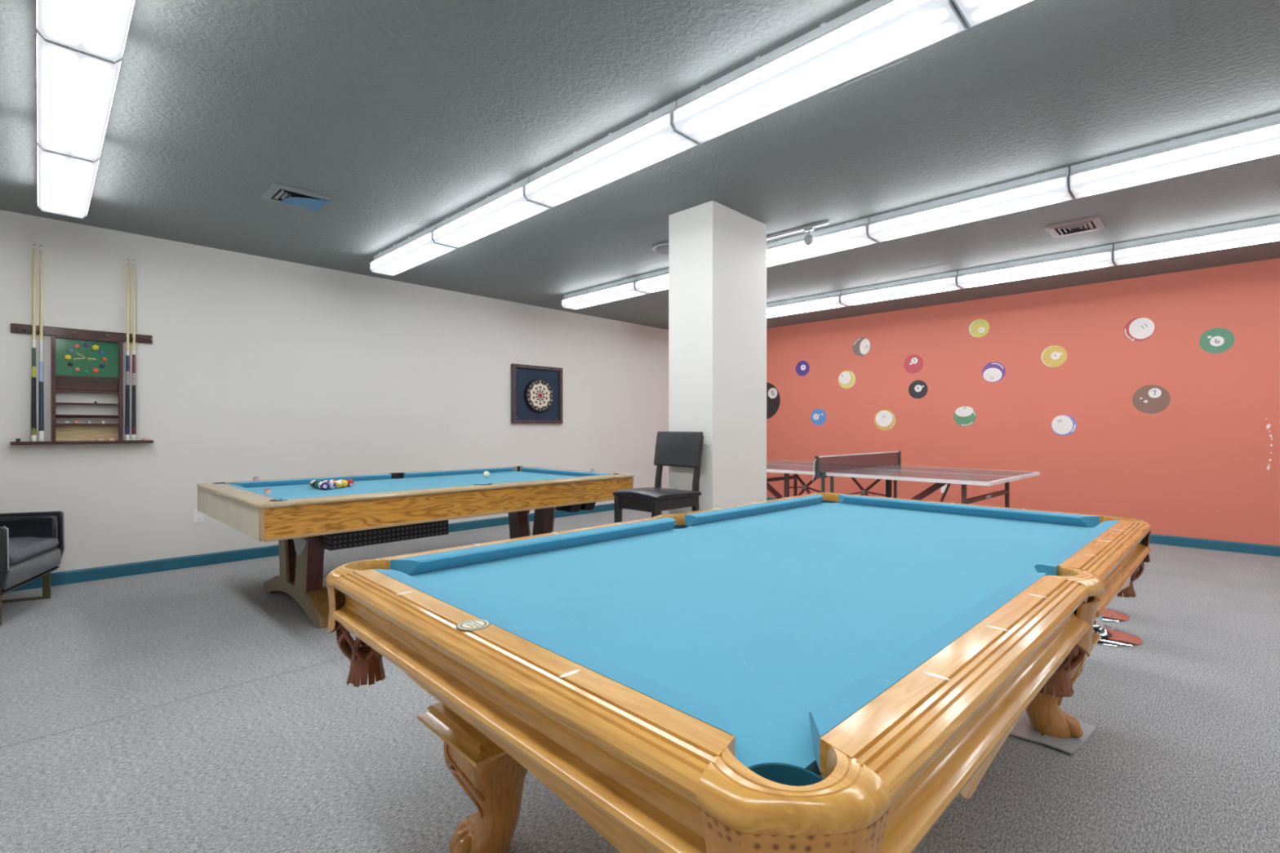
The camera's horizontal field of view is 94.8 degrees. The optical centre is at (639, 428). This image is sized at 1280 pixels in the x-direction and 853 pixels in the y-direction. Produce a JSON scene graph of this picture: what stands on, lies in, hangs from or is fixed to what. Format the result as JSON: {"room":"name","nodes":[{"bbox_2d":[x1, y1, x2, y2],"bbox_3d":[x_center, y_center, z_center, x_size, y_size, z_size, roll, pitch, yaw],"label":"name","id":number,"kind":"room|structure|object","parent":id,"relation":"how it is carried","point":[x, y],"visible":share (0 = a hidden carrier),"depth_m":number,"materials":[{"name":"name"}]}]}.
{"room":"game room","nodes":[
{"label":"game room","id":0,"kind":"room"},
{"bbox_2d":[0,209,668,573],"bbox_3d":[-2.321,-0.198,6.776,0.120,2.795,10.070,0,0,44],"label":"wall","id":1,"kind":"structure","parent":0,"point":[264,368],"depth_m":5.45,"materials":[{"name":"white paint"}]},
{"bbox_2d":[9,323,153,444],"bbox_3d":[-4.313,-0.326,4.585,0.100,0.892,0.806,0,0,44],"label":"cue rack","id":2,"kind":"object","parent":1,"relation":"attached to","point":[76,353],"visible":1,"depth_m":4.59,"materials":[{"name":"brown wood"}]},
{"bbox_2d":[31,244,36,441],"bbox_3d":[-4.514,-0.639,4.384,0.044,1.470,0.030,0,0,44],"label":"pool cue","id":3,"kind":"object","parent":2,"relation":"in","point":[33,397],"visible":1,"depth_m":4.38,"materials":[{"name":"beige wood"}]},
{"bbox_2d":[38,244,44,441],"bbox_3d":[-4.486,-0.639,4.413,0.044,1.470,0.030,0,0,44],"label":"pool cue","id":4,"kind":"object","parent":2,"relation":"in","point":[41,419],"visible":1,"depth_m":4.41,"materials":[{"name":"beige wood"}]},
{"bbox_2d":[9,440,153,444],"bbox_3d":[-4.313,0.108,4.585,0.100,0.023,0.806,0,0,44],"label":"shelf","id":5,"kind":"object","parent":2,"relation":"attached to","point":[53,442],"depth_m":4.54,"materials":[{"name":"brown wood"}]},
{"bbox_2d":[55,337,118,377],"bbox_3d":[-4.320,-0.545,4.607,0.056,0.281,0.358,0,0,44],"label":"clock","id":6,"kind":"object","parent":2,"relation":"on","point":[75,357],"depth_m":4.59,"materials":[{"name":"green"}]},
{"bbox_2d":[55,390,119,425],"bbox_3d":[-4.316,-0.158,4.604,0.070,0.267,0.358,0,0,44],"label":"shelf","id":7,"kind":"object","parent":2,"relation":"attached to","point":[60,391],"depth_m":4.58,"materials":[{"name":"brown wood"}]},
{"bbox_2d":[124,258,129,439],"bbox_3d":[-4.146,-0.639,4.760,0.044,1.470,0.030,0,0,44],"label":"pool cue","id":8,"kind":"object","parent":2,"relation":"in","point":[127,340],"visible":1,"depth_m":4.76,"materials":[{"name":"beige wood"}]},
{"bbox_2d":[131,259,136,439],"bbox_3d":[-4.118,-0.639,4.788,0.044,1.470,0.030,0,0,44],"label":"pool cue","id":9,"kind":"object","parent":2,"relation":"in","point":[133,393],"visible":1,"depth_m":4.79,"materials":[{"name":"beige wood"}]},
{"bbox_2d":[193,508,203,523],"bbox_3d":[-3.844,0.757,5.128,0.010,0.124,0.072,0,0,44],"label":"wall outlet","id":10,"kind":"object","parent":1,"relation":"attached to","point":[197,516],"visible":0.81,"depth_m":5.12,"materials":[{"name":"white plastic"}]},
{"bbox_2d":[9,502,613,591],"bbox_3d":[-2.278,1.150,6.725,0.012,0.100,9.818,0,0,44],"label":"baseboard","id":11,"kind":"structure","parent":1,"relation":"attached to","point":[60,578],"depth_m":5.06,"materials":[{"name":"teal plastic"}]},
{"bbox_2d":[511,363,562,423],"bbox_3d":[-1.322,-0.438,7.657,0.072,0.746,0.784,0,0,44],"label":"dartboard","id":12,"kind":"object","parent":1,"relation":"attached to","point":[536,391],"visible":1,"depth_m":7.61,"materials":[{"name":"brown wood"}]},
{"bbox_2d":[0,0,1279,329],"bbox_3d":[0.915,-1.645,3.605,9.180,0.100,10.070,0,0,44],"label":"ceiling","id":13,"kind":"structure","parent":0,"point":[407,115],"depth_m":3.11,"materials":[{"name":"grey paint"}]},
{"bbox_2d":[36,143,99,218],"bbox_3d":[-3.468,-1.519,3.556,1.228,0.152,0.240,0,0,44],"label":"ceiling light","id":14,"kind":"object","parent":13,"relation":"attached to","point":[65,183],"visible":0.78,"depth_m":3.47,"materials":[{"name":"white plastic"}]},
{"bbox_2d":[35,30,122,161],"bbox_3d":[-2.586,-1.519,2.691,1.228,0.152,0.240,0,0,44],"label":"ceiling light","id":15,"kind":"object","parent":13,"relation":"attached to","point":[76,89],"visible":0.78,"depth_m":2.58,"materials":[{"name":"glowing white translucent acrylic diffuser"}]},
{"bbox_2d":[35,0,134,62],"bbox_3d":[-1.704,-1.519,1.826,1.228,0.152,0.240,0,0,44],"label":"ceiling light","id":16,"kind":"object","parent":13,"relation":"attached to","point":[99,28],"visible":1,"depth_m":2.11,"materials":[{"name":"glowing white translucent acrylic diffuser"}]},
{"bbox_2d":[259,182,330,211],"bbox_3d":[-2.378,-1.585,4.064,0.344,0.019,0.344,0,0,44],"label":"ceiling vent","id":17,"kind":"object","parent":13,"relation":"in","point":[277,193],"visible":1,"depth_m":4.04,"materials":[{"name":"grey metal"}]},
{"bbox_2d":[369,223,457,275],"bbox_3d":[-1.969,-1.519,5.086,1.228,0.152,0.240,0,0,44],"label":"ceiling light","id":18,"kind":"object","parent":13,"relation":"attached to","point":[418,249],"visible":0.89,"depth_m":4.99,"materials":[{"name":"white plastic"}]},
{"bbox_2d":[432,177,551,248],"bbox_3d":[-1.087,-1.519,4.221,1.228,0.152,0.240,0,0,44],"label":"ceiling light","id":19,"kind":"object","parent":13,"relation":"attached to","point":[508,206],"visible":0.82,"depth_m":4.11,"materials":[{"name":"glowing white acrylic diffuser"},{"name":"white metal"}]},
{"bbox_2d":[561,276,648,310],"bbox_3d":[-0.415,-1.519,6.672,1.228,0.152,0.240,0,0,44],"label":"ceiling light","id":20,"kind":"object","parent":13,"relation":"attached to","point":[623,289],"visible":0.85,"depth_m":6.58,"materials":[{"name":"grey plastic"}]},
{"bbox_2d":[524,101,699,208],"bbox_3d":[-0.204,-1.519,3.356,1.228,0.152,0.240,0,0,44],"label":"ceiling light","id":21,"kind":"object","parent":13,"relation":"attached to","point":[652,139],"visible":0.88,"depth_m":3.23,"materials":[{"name":"glowing white acrylic diffuser"},{"name":"white metal"}]},
{"bbox_2d":[635,268,668,293],"bbox_3d":[0.468,-1.519,5.807,1.228,0.152,0.240,0,0,44],"label":"ceiling light","id":22,"kind":"object","parent":13,"relation":"attached to","point":[658,281],"visible":0.31,"depth_m":6.02,"materials":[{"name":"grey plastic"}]},
{"bbox_2d":[651,242,668,254],"bbox_3d":[0.259,-1.589,5.207,0.310,0.012,0.310,0,0,44],"label":"ceiling speaker","id":23,"kind":"object","parent":13,"relation":"attached to","point":[662,248],"visible":0.36,"depth_m":5.19},
{"bbox_2d":[656,244,668,253],"bbox_3d":[0.259,-1.586,5.207,0.236,0.005,0.236,0,0,44],"label":"grille","id":24,"kind":"object","parent":23,"relation":"attached to","point":[661,248],"depth_m":5.21,"materials":[{"name":"white metal"}]},
{"bbox_2d":[766,220,829,245],"bbox_3d":[1.106,-1.520,4.863,0.972,0.151,0.078,0,0,44],"label":"track light","id":25,"kind":"object","parent":13,"relation":"attached to","point":[808,240],"visible":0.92,"depth_m":4.63,"materials":[{"name":"white metal"}]},
{"bbox_2d":[766,290,847,318],"bbox_3d":[1.952,-1.519,7.321,1.228,0.152,0.240,0,0,44],"label":"ceiling light","id":26,"kind":"object","parent":13,"relation":"attached to","point":[828,300],"visible":0.66,"depth_m":7.16,"materials":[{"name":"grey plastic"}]},
{"bbox_2d":[672,0,968,143],"bbox_3d":[0.678,-1.519,2.491,1.228,0.152,0.240,0,0,44],"label":"ceiling light","id":27,"kind":"object","parent":13,"relation":"attached to","point":[873,34],"visible":0.94,"depth_m":2.37,"materials":[{"name":"glowing white plastic diffuser"},{"name":"white metal"}]},
{"bbox_2d":[766,217,878,267],"bbox_3d":[1.350,-1.519,4.942,1.228,0.152,0.240,0,0,44],"label":"ceiling light","id":28,"kind":"object","parent":13,"relation":"attached to","point":[849,235],"visible":0.62,"depth_m":4.73,"materials":[{"name":"glowing white plastic diffuser"},{"name":"white metal"}]},
{"bbox_2d":[827,57,910,94],"bbox_3d":[1.030,-1.593,2.673,0.370,0.003,0.020,0,0,44],"label":"trim","id":29,"kind":"structure","parent":13,"relation":"attached to","point":[905,60],"depth_m":2.66,"materials":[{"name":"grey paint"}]},
{"bbox_2d":[840,271,962,306],"bbox_3d":[2.834,-1.519,6.457,1.228,0.152,0.240,0,0,44],"label":"ceiling light","id":30,"kind":"object","parent":13,"relation":"attached to","point":[940,282],"visible":0.93,"depth_m":6.35,"materials":[{"name":"white plastic"}]},
{"bbox_2d":[906,263,954,275],"bbox_3d":[2.900,-1.593,5.895,0.390,0.003,0.200,0,0,44],"label":"trim","id":31,"kind":"structure","parent":13,"relation":"attached to","point":[944,266],"depth_m":5.88,"materials":[{"name":"grey paint"}]},
{"bbox_2d":[867,166,1074,242],"bbox_3d":[2.233,-1.519,4.078,1.228,0.152,0.240,0,0,44],"label":"ceiling light","id":32,"kind":"object","parent":13,"relation":"attached to","point":[1037,190],"visible":0.95,"depth_m":3.95,"materials":[{"name":"glowing white plastic diffuser"},{"name":"white metal"}]},
{"bbox_2d":[952,0,1033,28],"bbox_3d":[1.560,-1.519,1.627,1.228,0.152,0.240,0,0,44],"label":"ceiling light","id":33,"kind":"object","parent":13,"relation":"attached to","point":[974,12],"visible":1,"depth_m":2.03,"materials":[{"name":"white plastic"}]},
{"bbox_2d":[956,244,1115,288],"bbox_3d":[3.716,-1.519,5.592,1.228,0.152,0.240,0,0,44],"label":"ceiling light","id":34,"kind":"object","parent":13,"relation":"attached to","point":[1098,257],"visible":0.95,"depth_m":5.49,"materials":[{"name":"glowing white plastic diffuser"},{"name":"white metal"}]},
{"bbox_2d":[1044,216,1106,238],"bbox_3d":[3.453,-1.587,4.670,0.344,0.016,0.344,0,0,44],"label":"ceiling vent","id":35,"kind":"object","parent":13,"relation":"in","point":[1093,224],"visible":1,"depth_m":4.65,"materials":[{"name":"grey metal"}]},
{"bbox_2d":[1069,112,1279,199],"bbox_3d":[3.115,-1.519,3.213,1.228,0.152,0.240,0,0,44],"label":"ceiling light","id":36,"kind":"object","parent":13,"relation":"attached to","point":[1258,138],"visible":1,"depth_m":3.25,"materials":[{"name":"white plastic"}]},
{"bbox_2d":[1177,0,1191,49],"bbox_3d":[2.144,-1.593,2.316,0.030,0.004,0.410,0,0,44],"label":"trim","id":37,"kind":"structure","parent":13,"relation":"attached to","point":[1183,5],"depth_m":2.31,"materials":[{"name":"grey paint"}]},
{"bbox_2d":[1113,215,1279,265],"bbox_3d":[4.599,-1.519,4.727,1.228,0.152,0.240,0,0,44],"label":"ceiling light","id":38,"kind":"object","parent":13,"relation":"attached to","point":[1264,230],"visible":1,"depth_m":4.72,"materials":[{"name":"white plastic"}]},
{"bbox_2d":[1224,240,1279,260],"bbox_3d":[5.605,-1.591,5.148,0.700,0.008,0.500,0,0,44],"label":"trim","id":39,"kind":"structure","parent":13,"relation":"attached to","point":[1273,247],"depth_m":5.27,"materials":[{"name":"grey paint"}]},
{"bbox_2d":[0,508,1279,852],"bbox_3d":[0.915,1.250,3.605,9.180,0.100,10.070,0,0,44],"label":"floor","id":40,"kind":"structure","parent":0,"point":[202,708],"depth_m":2.29,"materials":[{"name":"grey carpet"}]},
{"bbox_2d":[0,510,64,626],"bbox_3d":[-4.318,0.894,3.743,0.744,0.611,0.800,0,0,-26],"label":"armchair","id":41,"kind":"object","parent":40,"relation":"on","point":[32,544],"visible":1,"depth_m":4.03,"materials":[{"name":"black leather"}]},
{"bbox_2d":[8,536,58,564],"bbox_3d":[-4.251,0.788,3.775,0.593,0.114,0.620,0,0,-26],"label":"seat cushion","id":42,"kind":"object","parent":41,"relation":"on","point":[23,550],"depth_m":3.88,"materials":[{"name":"grey leather"}]},
{"bbox_2d":[196,466,635,628],"bbox_3d":[-1.625,0.797,4.678,1.701,0.806,2.821,0,0,44],"label":"pool table","id":43,"kind":"object","parent":40,"relation":"on","point":[305,520],"visible":0.92,"depth_m":3.95,"materials":[{"name":"brown wood"}]},
{"bbox_2d":[226,484,283,500],"bbox_3d":[-2.493,0.417,3.779,1.330,0.042,0.050,0,0,44],"label":"cushion","id":44,"kind":"object","parent":43,"relation":"on","point":[238,487],"depth_m":3.64,"materials":[{"name":"blue fabric"}]},
{"bbox_2d":[253,476,258,480],"bbox_3d":[-2.913,0.382,4.465,0.030,0.030,0.030,0,0,27],"label":"cube","id":45,"kind":"object","parent":43,"relation":"on","point":[255,478],"visible":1,"depth_m":4.45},
{"bbox_2d":[263,488,271,494],"bbox_3d":[-2.251,0.382,3.560,0.030,0.030,0.030,0,0,33],"label":"cube","id":46,"kind":"object","parent":43,"relation":"on","point":[266,491],"visible":1,"depth_m":3.55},
{"bbox_2d":[230,474,391,488],"bbox_3d":[-2.566,0.417,4.697,0.050,0.042,1.170,0,0,44],"label":"cushion","id":47,"kind":"object","parent":43,"relation":"on","point":[255,484],"depth_m":4.59,"materials":[{"name":"blue fabric"}]},
{"bbox_2d":[309,480,316,487],"bbox_3d":[-2.406,0.409,4.348,0.057,0.057,0.057,0,0,28],"label":"ball","id":48,"kind":"object","parent":43,"relation":"on","point":[312,481],"visible":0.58,"depth_m":4.33,"materials":[{"name":"white plastic"}]},
{"bbox_2d":[312,480,318,488],"bbox_3d":[-2.364,0.409,4.307,0.057,0.057,0.057,0,0,-20],"label":"ball","id":49,"kind":"object","parent":43,"relation":"on","point":[314,482],"visible":0.41,"depth_m":4.29,"materials":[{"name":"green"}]},
{"bbox_2d":[315,480,321,488],"bbox_3d":[-2.321,0.409,4.266,0.057,0.057,0.057,0,0,-30],"label":"ball","id":50,"kind":"object","parent":43,"relation":"on","point":[318,482],"visible":0.51,"depth_m":4.24,"materials":[{"name":"green plastic"}]},
{"bbox_2d":[317,481,324,488],"bbox_3d":[-2.279,0.409,4.225,0.057,0.057,0.057,0,0,-18],"label":"ball","id":51,"kind":"object","parent":43,"relation":"on","point":[320,482],"visible":0.48,"depth_m":4.20,"materials":[{"name":"white plastic"}]},
{"bbox_2d":[320,481,329,489],"bbox_3d":[-2.236,0.409,4.184,0.057,0.057,0.057,0,0,28],"label":"ball","id":52,"kind":"object","parent":43,"relation":"on","point":[324,486],"visible":1,"depth_m":4.17,"materials":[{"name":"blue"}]},
{"bbox_2d":[328,480,336,488],"bbox_3d":[-2.222,0.409,4.242,0.057,0.057,0.057,0,0,4],"label":"ball","id":53,"kind":"object","parent":43,"relation":"on","point":[332,484],"visible":0.93,"depth_m":4.22,"materials":[{"name":"plastic"}]},
{"bbox_2d":[334,480,342,488],"bbox_3d":[-2.207,0.409,4.299,0.057,0.057,0.057,0,0,33],"label":"ball","id":54,"kind":"object","parent":43,"relation":"on","point":[339,484],"visible":0.67,"depth_m":4.28,"materials":[{"name":"yellow plastic"}]},
{"bbox_2d":[340,480,347,487],"bbox_3d":[-2.193,0.409,4.356,0.057,0.057,0.057,0,0,-31],"label":"ball","id":55,"kind":"object","parent":43,"relation":"on","point":[344,483],"visible":0.71,"depth_m":4.34,"materials":[{"name":"yellow plastic"}]},
{"bbox_2d":[346,479,353,486],"bbox_3d":[-2.178,0.409,4.414,0.057,0.057,0.057,0,0,-26],"label":"ball","id":56,"kind":"object","parent":43,"relation":"on","point":[350,482],"visible":0.91,"depth_m":4.40,"materials":[{"name":"red plastic"}]},
{"bbox_2d":[289,484,471,499],"bbox_3d":[-1.573,0.417,3.739,0.050,0.042,1.170,0,0,44],"label":"cushion","id":57,"kind":"object","parent":43,"relation":"on","point":[464,485],"depth_m":3.64,"materials":[{"name":"blue fabric"}]},
{"bbox_2d":[404,466,515,478],"bbox_3d":[-1.676,0.417,5.618,0.050,0.042,1.170,0,0,44],"label":"cushion","id":58,"kind":"object","parent":43,"relation":"on","point":[477,471],"depth_m":5.54,"materials":[{"name":"blue fabric"}]},
{"bbox_2d":[483,471,489,477],"bbox_3d":[-1.372,0.409,5.258,0.057,0.057,0.057,0,0,44],"label":"ball","id":59,"kind":"object","parent":43,"relation":"on","point":[486,473],"visible":1,"depth_m":5.24,"materials":[{"name":"beige plastic"}]},
{"bbox_2d":[488,474,608,484],"bbox_3d":[-0.684,0.417,4.659,0.050,0.042,1.170,0,0,44],"label":"cushion","id":60,"kind":"object","parent":43,"relation":"on","point":[604,474],"depth_m":4.57,"materials":[{"name":"blue fabric"}]},
{"bbox_2d":[521,466,609,476],"bbox_3d":[-0.756,0.417,5.577,1.330,0.042,0.050,0,0,44],"label":"cushion","id":61,"kind":"object","parent":43,"relation":"on","point":[526,469],"depth_m":5.57,"materials":[{"name":"blue fabric"}]},
{"bbox_2d":[613,431,703,523],"bbox_3d":[0.134,0.612,4.087,0.494,1.177,0.424,0,0,-45],"label":"chair","id":62,"kind":"object","parent":40,"relation":"on","point":[678,449],"visible":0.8,"depth_m":4.07,"materials":[{"name":"black leather"}]},
{"bbox_2d":[325,492,1151,852],"bbox_3d":[0.643,0.793,2.104,2.852,0.814,1.608,0,0,-44],"label":"pool table","id":63,"kind":"object","parent":40,"relation":"on","point":[819,672],"visible":1,"depth_m":1.19,"materials":[{"name":"blue fabric"}]},
{"bbox_2d":[335,622,385,687],"bbox_3d":[-0.779,0.613,1.677,0.154,0.205,0.155,0,0,44],"label":"basket","id":64,"kind":"object","parent":63,"relation":"on","point":[363,660],"depth_m":1.64,"materials":[{"name":"brown leather"}]},
{"bbox_2d":[390,517,675,575],"bbox_3d":[-0.285,0.410,2.127,1.198,0.048,0.054,0,0,-44],"label":"cushion","id":65,"kind":"object","parent":63,"relation":"on","point":[447,561],"depth_m":2.00,"materials":[{"name":"blue fabric"}]},
{"bbox_2d":[373,568,733,735],"bbox_3d":[-0.288,0.410,1.200,0.054,0.048,1.222,0,0,-44],"label":"cushion","id":66,"kind":"object","parent":63,"relation":"on","point":[700,713],"depth_m":0.98,"materials":[{"name":"blue fabric"}]},
{"bbox_2d":[684,493,822,525],"bbox_3d":[0.649,0.410,3.033,1.198,0.048,0.054,0,0,-44],"label":"cushion","id":67,"kind":"object","parent":63,"relation":"on","point":[708,517],"depth_m":2.92,"materials":[{"name":"blue fabric"}]},
{"bbox_2d":[808,572,1046,773],"bbox_3d":[0.638,0.410,1.175,1.198,0.048,0.054,0,0,-44],"label":"cushion","id":68,"kind":"object","parent":63,"relation":"on","point":[828,719],"depth_m":0.94,"materials":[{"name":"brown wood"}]},
{"bbox_2d":[838,493,1099,527],"bbox_3d":[1.575,0.410,3.007,0.054,0.048,1.222,0,0,-44],"label":"cushion","id":69,"kind":"object","parent":63,"relation":"on","point":[1073,520],"depth_m":2.90,"materials":[{"name":"blue fabric"}]},
{"bbox_2d":[1039,644,1085,697],"bbox_3d":[1.124,0.613,1.609,0.154,0.205,0.154,0,0,44],"label":"basket","id":70,"kind":"object","parent":63,"relation":"on","point":[1060,681],"depth_m":1.56,"materials":[{"name":"brown leather"}]},
{"bbox_2d":[1034,520,1119,575],"bbox_3d":[1.572,0.410,2.081,1.198,0.048,0.054,0,0,-44],"label":"cushion","id":71,"kind":"object","parent":63,"relation":"on","point":[1053,565],"depth_m":1.88,"materials":[{"name":"blue fabric"}]},
{"bbox_2d":[1115,560,1144,597],"bbox_3d":[2.066,0.613,2.530,0.154,0.205,0.155,0,0,44],"label":"basket","id":72,"kind":"object","parent":63,"relation":"on","point":[1128,592],"depth_m":2.49,"materials":[{"name":"brown leather"}]},
{"bbox_2d":[766,450,1039,507],"bbox_3d":[2.267,0.726,6.004,1.876,0.949,2.740,0,0,-44],"label":"table","id":73,"kind":"object","parent":40,"relation":"on","point":[941,476],"visible":0.59,"depth_m":5.53,"materials":[{"name":"white paint"}]},
{"bbox_2d":[1008,709,1041,742],"bbox_3d":[1.571,1.193,2.383,0.100,0.010,0.300,0,0,39],"label":"floor mat","id":74,"kind":"object","parent":40,"relation":"on","point":[1023,729],"depth_m":2.32,"materials":[{"name":"grey plastic"}]},
{"bbox_2d":[1036,720,1096,754],"bbox_3d":[1.661,1.191,2.290,0.300,0.013,0.110,0,0,-38],"label":"floor mat","id":75,"kind":"object","parent":40,"relation":"on","point":[1070,744],"depth_m":2.24,"materials":[{"name":"grey plastic"}]},
{"bbox_2d":[1101,606,1129,622],"bbox_3d":[2.931,0.927,3.848,0.414,0.545,0.414,0,0,44],"label":"bar stool","id":76,"kind":"object","parent":40,"relation":"on","point":[1109,614],"visible":0.06,"depth_m":3.72,"materials":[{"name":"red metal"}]},
{"bbox_2d":[1093,613,1142,647],"bbox_3d":[2.659,0.912,3.435,0.414,0.575,0.414,0,0,44],"label":"bar stool","id":77,"kind":"object","parent":40,"relation":"on","point":[1111,636],"visible":0.25,"depth_m":3.33,"materials":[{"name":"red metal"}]},
{"bbox_2d":[668,200,766,514],"bbox_3d":[0.603,-0.198,4.503,0.413,2.795,0.693,0,0,44],"label":"wall pillar","id":78,"kind":"structure","parent":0,"point":[717,252],"depth_m":4.29,"materials":[{"name":"white paint"}]},
{"bbox_2d":[766,257,1279,546],"bbox_3d":[4.439,-0.198,7.116,9.060,2.795,0.121,0,0,44],"label":"wall","id":79,"kind":"structure","parent":0,"point":[1206,464],"depth_m":6.60,"materials":[{"name":"red paint"}]},
{"bbox_2d":[766,382,780,418],"bbox_3d":[1.983,-0.442,9.438,0.600,0.600,0.003,0,0,44],"label":"wall decal","id":80,"kind":"object","parent":79,"relation":"attached to","point":[773,399],"visible":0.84,"depth_m":9.33,"materials":[{"name":"plastic"}]},
{"bbox_2d":[795,360,809,376],"bbox_3d":[2.472,-0.914,8.959,0.234,0.234,0.003,0,0,44],"label":"wall decal","id":81,"kind":"object","parent":79,"relation":"attached to","point":[802,367],"visible":1,"depth_m":8.95,"materials":[{"name":"plastic"}]},
{"bbox_2d":[810,408,826,425],"bbox_3d":[2.659,-0.171,8.775,0.254,0.254,0.003,0,0,44],"label":"wall decal","id":82,"kind":"object","parent":79,"relation":"attached to","point":[818,416],"visible":1,"depth_m":8.78,"materials":[{"name":"plastic"}]},
{"bbox_2d":[838,370,855,388],"bbox_3d":[2.973,-0.703,8.467,0.258,0.258,0.003,0,0,44],"label":"wall decal","id":83,"kind":"object","parent":79,"relation":"attached to","point":[846,379],"visible":1,"depth_m":8.46,"materials":[{"name":"plastic"}]},
{"bbox_2d":[852,337,871,355],"bbox_3d":[3.127,-1.152,8.317,0.264,0.264,0.003,0,0,44],"label":"wall decal","id":84,"kind":"object","parent":79,"relation":"attached to","point":[861,346],"visible":1,"depth_m":8.31,"materials":[{"name":"plastic"}]},
{"bbox_2d":[874,409,895,431],"bbox_3d":[3.361,-0.114,8.087,0.292,0.292,0.003,0,0,44],"label":"wall decal","id":85,"kind":"object","parent":79,"relation":"attached to","point":[884,420],"visible":1,"depth_m":8.09,"materials":[{"name":"plastic"}]},
{"bbox_2d":[903,354,923,373],"bbox_3d":[3.632,-0.854,7.821,0.250,0.250,0.003,0,0,44],"label":"wall decal","id":86,"kind":"object","parent":79,"relation":"attached to","point":[913,364],"visible":1,"depth_m":7.82,"materials":[{"name":"plastic"}]},
{"bbox_2d":[908,380,928,398],"bbox_3d":[3.674,-0.514,7.781,0.244,0.244,0.003,0,0,44],"label":"wall decal","id":87,"kind":"object","parent":79,"relation":"attached to","point":[917,388],"visible":1,"depth_m":7.78,"materials":[{"name":"plastic"}]},
{"bbox_2d":[940,484,946,493],"bbox_3d":[3.898,0.765,7.556,0.072,0.124,0.010,0,0,44],"label":"wall outlet","id":88,"kind":"object","parent":79,"relation":"attached to","point":[943,488],"visible":0.44,"depth_m":7.56,"materials":[{"name":"white plastic"}]},
{"bbox_2d":[953,405,976,426],"bbox_3d":[4.074,-0.154,7.389,0.260,0.260,0.003,0,0,44],"label":"wall decal","id":89,"kind":"object","parent":79,"relation":"attached to","point":[964,415],"visible":1,"depth_m":7.39,"materials":[{"name":"plastic"}]},
{"bbox_2d":[968,319,989,337],"bbox_3d":[4.189,-1.237,7.275,0.230,0.230,0.003,0,0,44],"label":"wall decal","id":90,"kind":"object","parent":79,"relation":"attached to","point":[978,328],"visible":1,"depth_m":7.27,"materials":[{"name":"plastic"}]},
{"bbox_2d":[982,361,1005,382],"bbox_3d":[4.303,-0.684,7.164,0.250,0.250,0.003,0,0,44],"label":"wall decal","id":91,"kind":"object","parent":79,"relation":"attached to","point":[994,371],"visible":1,"depth_m":7.16,"materials":[{"name":"plastic"}]},
{"bbox_2d":[766,497,1279,556],"bbox_3d":[4.351,1.150,7.111,8.940,0.100,0.012,0,0,44],"label":"baseboard","id":92,"kind":"structure","parent":79,"relation":"attached to","point":[1206,544],"depth_m":5.81,"materials":[{"name":"teal plastic"}]},
{"bbox_2d":[1040,345,1066,367],"bbox_3d":[4.737,-0.825,6.739,0.250,0.250,0.003,0,0,44],"label":"wall decal","id":93,"kind":"object","parent":79,"relation":"attached to","point":[1054,356],"visible":1,"depth_m":6.74,"materials":[{"name":"plastic"}]},
{"bbox_2d":[1051,414,1076,435],"bbox_3d":[4.803,-0.036,6.674,0.236,0.236,0.003,0,0,44],"label":"wall decal","id":94,"kind":"object","parent":79,"relation":"attached to","point":[1063,424],"visible":1,"depth_m":6.67,"materials":[{"name":"plastic"}]},
{"bbox_2d":[1124,317,1155,341],"bbox_3d":[5.269,-1.046,6.217,0.252,0.252,0.003,0,0,44],"label":"wall decal","id":95,"kind":"object","parent":79,"relation":"attached to","point":[1138,329],"visible":1,"depth_m":6.22,"materials":[{"name":"plastic"}]},
{"bbox_2d":[1132,384,1170,413],"bbox_3d":[5.337,-0.304,6.151,0.302,0.302,0.003,0,0,44],"label":"wall decal","id":96,"kind":"object","parent":79,"relation":"attached to","point":[1148,399],"visible":1,"depth_m":6.15,"materials":[{"name":"plastic"}]},
{"bbox_2d":[1199,328,1235,353],"bbox_3d":[5.687,-0.866,5.808,0.252,0.252,0.003,0,0,44],"label":"wall decal","id":97,"kind":"object","parent":79,"relation":"attached to","point":[1214,340],"visible":1,"depth_m":5.81,"materials":[{"name":"plastic"}]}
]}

